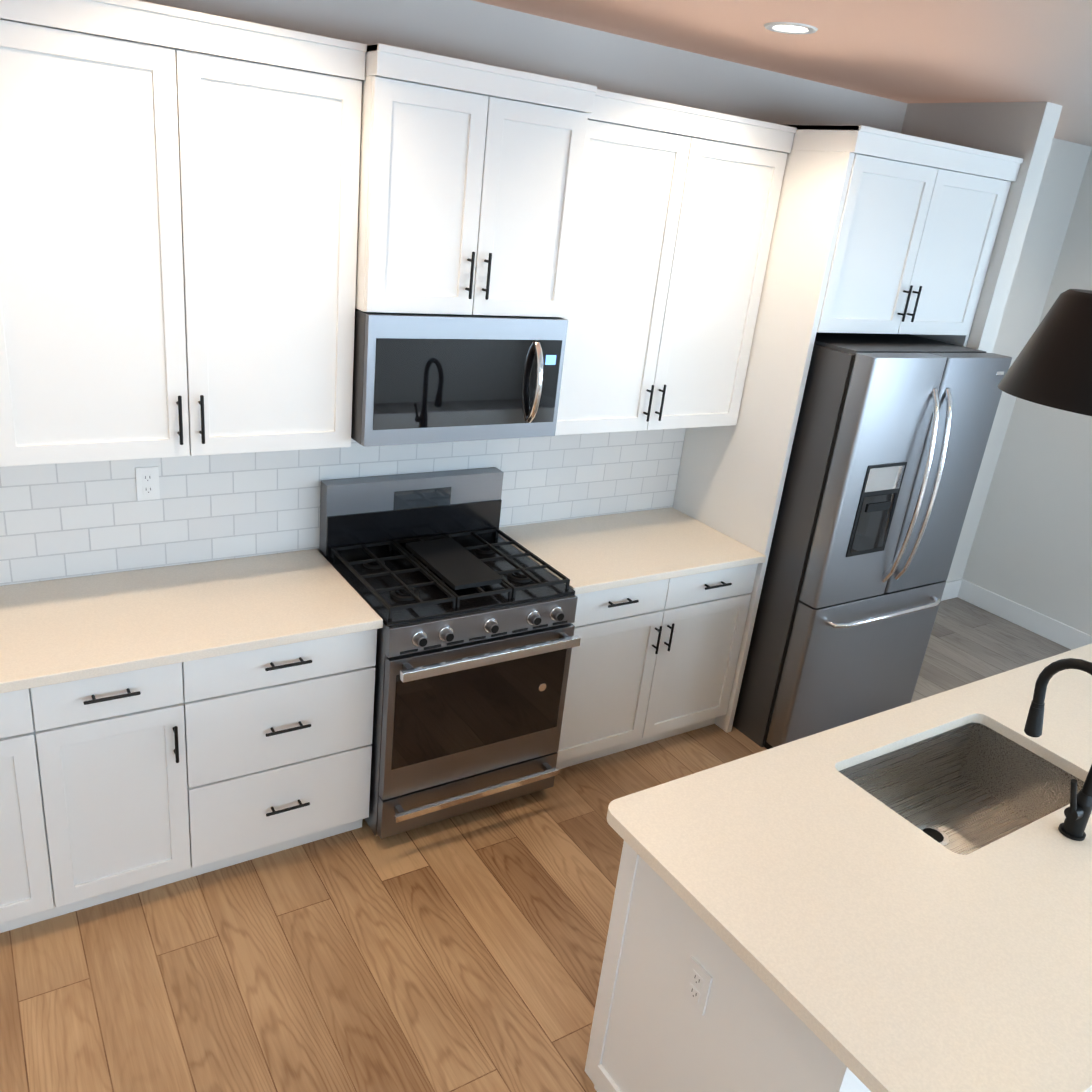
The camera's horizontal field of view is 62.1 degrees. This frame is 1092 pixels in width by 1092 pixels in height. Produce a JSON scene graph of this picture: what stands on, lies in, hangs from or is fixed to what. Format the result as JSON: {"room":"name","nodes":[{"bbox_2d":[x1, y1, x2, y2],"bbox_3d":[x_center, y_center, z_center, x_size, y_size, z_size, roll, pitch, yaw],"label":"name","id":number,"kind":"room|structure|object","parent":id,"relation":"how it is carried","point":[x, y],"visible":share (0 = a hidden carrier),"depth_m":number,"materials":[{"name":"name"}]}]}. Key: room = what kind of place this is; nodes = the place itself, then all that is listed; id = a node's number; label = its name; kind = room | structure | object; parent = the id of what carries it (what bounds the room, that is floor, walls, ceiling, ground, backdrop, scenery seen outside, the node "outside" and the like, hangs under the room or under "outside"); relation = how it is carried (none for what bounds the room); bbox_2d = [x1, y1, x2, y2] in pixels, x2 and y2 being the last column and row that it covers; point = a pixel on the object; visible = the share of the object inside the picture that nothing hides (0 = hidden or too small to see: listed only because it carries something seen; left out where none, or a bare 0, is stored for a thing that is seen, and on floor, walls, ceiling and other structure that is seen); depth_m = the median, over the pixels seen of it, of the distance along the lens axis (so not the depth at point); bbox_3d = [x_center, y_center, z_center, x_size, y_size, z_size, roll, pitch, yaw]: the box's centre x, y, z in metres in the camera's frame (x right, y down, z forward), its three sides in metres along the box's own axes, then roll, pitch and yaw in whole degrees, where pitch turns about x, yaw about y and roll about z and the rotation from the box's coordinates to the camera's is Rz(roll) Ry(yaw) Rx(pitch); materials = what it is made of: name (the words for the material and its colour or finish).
{"room":"kitchen","nodes":[
{"label":"kitchen","id":0,"kind":"room"},
{"bbox_2d":[0,597,1070,1091],"bbox_3d":[1.601,1.976,1.877,7.380,0.060,6.800,-8,25,-32],"label":"floor","id":1,"kind":"structure","parent":0,"point":[462,953],"depth_m":2.85,"materials":[{"name":"brown wood"}]},
{"bbox_2d":[0,689,59,932],"bbox_3d":[-1.907,0.714,2.738,0.633,0.892,0.618,-8,25,-32],"label":"base cabinet","id":2,"kind":"object","parent":1,"relation":"on","point":[29,887],"depth_m":2.65,"materials":[{"name":"white wood"}]},
{"bbox_2d":[36,665,195,915],"bbox_3d":[-1.473,0.656,3.014,0.403,0.892,0.618,-8,25,-32],"label":"base cabinet","id":3,"kind":"object","parent":1,"relation":"on","point":[160,726],"depth_m":2.77,"materials":[{"name":"white wood"}]},
{"bbox_2d":[188,629,376,875],"bbox_3d":[-1.041,0.598,3.289,0.628,0.892,0.618,-8,25,-32],"label":"base cabinet","id":4,"kind":"object","parent":1,"relation":"on","point":[282,737],"depth_m":3.03,"materials":[{"name":"white wood"}]},
{"bbox_2d":[0,549,382,696],"bbox_3d":[-1.681,0.270,2.663,2.296,0.032,0.653,-8,25,-32],"label":"countertop","id":5,"kind":"structure","parent":4,"relation":"on","point":[64,631],"depth_m":2.90,"materials":[{"name":"beige stone"}]},
{"bbox_2d":[319,467,580,838],"bbox_3d":[-0.392,0.406,3.541,0.757,1.205,0.759,-8,25,-32],"label":"gas range","id":6,"kind":"object","parent":1,"relation":"on","point":[477,640],"visible":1,"depth_m":3.36,"materials":[{"name":"silver metal"}]},
{"bbox_2d":[498,507,765,768],"bbox_3d":[0.313,0.410,4.122,1.029,0.925,0.655,-8,25,-32],"label":"base cabinet","id":7,"kind":"object","parent":1,"relation":"on","point":[663,595],"visible":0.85,"depth_m":3.89,"materials":[{"name":"white painted wood"},{"name":"matte black metal"}]},
{"bbox_2d":[585,843,868,1091],"bbox_3d":[1.394,1.070,2.819,2.515,0.886,0.742,-8,25,-32],"label":"kitchen island","id":8,"kind":"object","parent":1,"relation":"on","point":[676,1010],"depth_m":2.17,"materials":[{"name":"white wood"}]},
{"bbox_2d":[607,643,1091,1091],"bbox_3d":[1.526,0.690,2.559,2.660,0.034,1.036,-8,25,-32],"label":"island countertop","id":9,"kind":"structure","parent":8,"relation":"on","point":[918,963],"depth_m":2.04,"materials":[{"name":"beige stone"}]},
{"bbox_2d":[841,719,1085,850],"bbox_3d":[1.176,0.772,2.592,0.746,0.240,0.447,-8,25,-32],"label":"sink","id":10,"kind":"object","parent":9,"relation":"in","point":[967,784],"depth_m":2.80,"materials":[{"name":"silver metal"}]},
{"bbox_2d":[1024,658,1091,840],"bbox_3d":[1.314,0.503,2.309,0.104,0.448,0.234,-8,25,-32],"label":"faucet","id":11,"kind":"object","parent":9,"relation":"on","point":[1077,811],"visible":1,"depth_m":2.31,"materials":[{"name":"black metal"}]},
{"bbox_2d":[673,124,1023,732],"bbox_3d":[1.296,-0.502,4.360,1.072,2.652,0.680,-8,25,-32],"label":"tall cabinet","id":12,"kind":"object","parent":1,"relation":"on","point":[877,231],"visible":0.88,"depth_m":3.79,"materials":[{"name":"white wood"}]},
{"bbox_2d":[733,332,1011,748],"bbox_3d":[1.347,-0.069,4.378,0.944,1.849,0.965,-8,25,-32],"label":"refrigerator","id":13,"kind":"object","parent":1,"relation":"on","point":[892,434],"visible":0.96,"depth_m":3.96,"materials":[{"name":"grey metal"}]},
{"bbox_2d":[139,0,1091,581],"bbox_3d":[-0.030,-0.596,3.901,7.380,2.875,0.100,-8,25,-32],"label":"wall","id":14,"kind":"structure","parent":0,"point":[471,30],"depth_m":3.59,"materials":[{"name":"white paint"}]},
{"bbox_2d":[0,0,363,466],"bbox_3d":[-1.121,-0.897,2.709,1.049,1.215,0.333,-8,25,-32],"label":"upper cabinet","id":15,"kind":"object","parent":14,"relation":"attached to","point":[216,232],"depth_m":2.56,"materials":[{"name":"white wood"}]},
{"bbox_2d":[0,428,685,585],"bbox_3d":[-1.193,-0.189,3.207,4.395,0.523,0.011,-8,25,-32],"label":"tile backsplash","id":16,"kind":"structure","parent":14,"relation":"attached to","point":[65,520],"depth_m":3.30,"materials":[{"name":"white tile"}]},
{"bbox_2d":[135,466,159,500],"bbox_3d":[-1.349,-0.211,3.074,0.072,0.116,0.009,-8,25,-32],"label":"outlet","id":17,"kind":"object","parent":16,"relation":"attached to","point":[147,483],"visible":1,"depth_m":3.07,"materials":[{"name":"white plastic"}]},
{"bbox_2d":[356,43,599,323],"bbox_3d":[-0.315,-1.200,3.083,0.765,0.754,0.403,-8,25,-32],"label":"upper cabinet","id":18,"kind":"object","parent":14,"relation":"attached to","point":[474,175],"depth_m":2.90,"materials":[{"name":"white wood"}]},
{"bbox_2d":[351,308,567,446],"bbox_3d":[-0.355,-0.630,3.265,0.759,0.435,0.468,-8,25,-32],"label":"over-the-range microwave","id":19,"kind":"object","parent":18,"relation":"attached to","point":[426,378],"visible":0.9,"depth_m":3.09,"materials":[{"name":"grey"}]},
{"bbox_2d":[555,90,796,434],"bbox_3d":[0.396,-1.100,3.674,1.029,1.215,0.333,-8,25,-32],"label":"upper cabinet","id":20,"kind":"object","parent":14,"relation":"attached to","point":[680,209],"depth_m":3.53,"materials":[{"name":"white wood"}]},
{"bbox_2d":[473,0,1091,146],"bbox_3d":[1.917,-0.739,0.808,7.380,0.060,6.800,-8,25,-32],"label":"ceiling","id":21,"kind":"structure","parent":0,"point":[941,51],"depth_m":3.06,"materials":[{"name":"paint"}]},
{"bbox_2d":[764,22,817,33],"bbox_3d":[0.786,-1.664,2.917,0.172,0.005,0.172,-8,25,-32],"label":"recessed light","id":22,"kind":"object","parent":21,"relation":"in","point":[790,28],"visible":0.98,"depth_m":2.91,"materials":[{"name":"white plastic"}]},
{"bbox_2d":[998,289,1091,415],"bbox_3d":[1.087,-0.649,1.554,0.360,0.826,0.360,-8,25,-32],"label":"pendant light","id":23,"kind":"object","parent":21,"relation":"hanging from","point":[1051,365],"visible":1,"depth_m":1.61,"materials":[{"name":"black metal"}]},
{"bbox_2d":[901,102,1062,352],"bbox_3d":[1.814,-0.669,4.633,0.120,2.875,0.700,-8,25,-32],"label":"wall","id":24,"kind":"structure","parent":0,"point":[1025,131],"depth_m":4.04,"materials":[{"name":"white paint"}]},
{"bbox_2d":[941,579,963,600],"bbox_3d":[2.190,0.380,5.839,1.560,0.135,0.018,-8,25,-32],"label":"baseboard","id":25,"kind":"structure","parent":24,"relation":"attached to","point":[952,589],"depth_m":6.21,"materials":[{"name":"white"}]},
{"bbox_2d":[962,149,1091,635],"bbox_3d":[4.811,0.210,3.284,0.100,2.875,6.600,-8,25,-32],"label":"wall","id":26,"kind":"structure","parent":0,"point":[1031,547],"depth_m":5.70,"materials":[{"name":"white paint"}]},
{"bbox_2d":[958,580,1091,649],"bbox_3d":[3.283,0.581,5.654,0.017,0.135,1.614,-8,25,-32],"label":"baseboard","id":27,"kind":"structure","parent":26,"relation":"attached to","point":[1058,632],"depth_m":5.89,"materials":[{"name":"white"}]}
]}

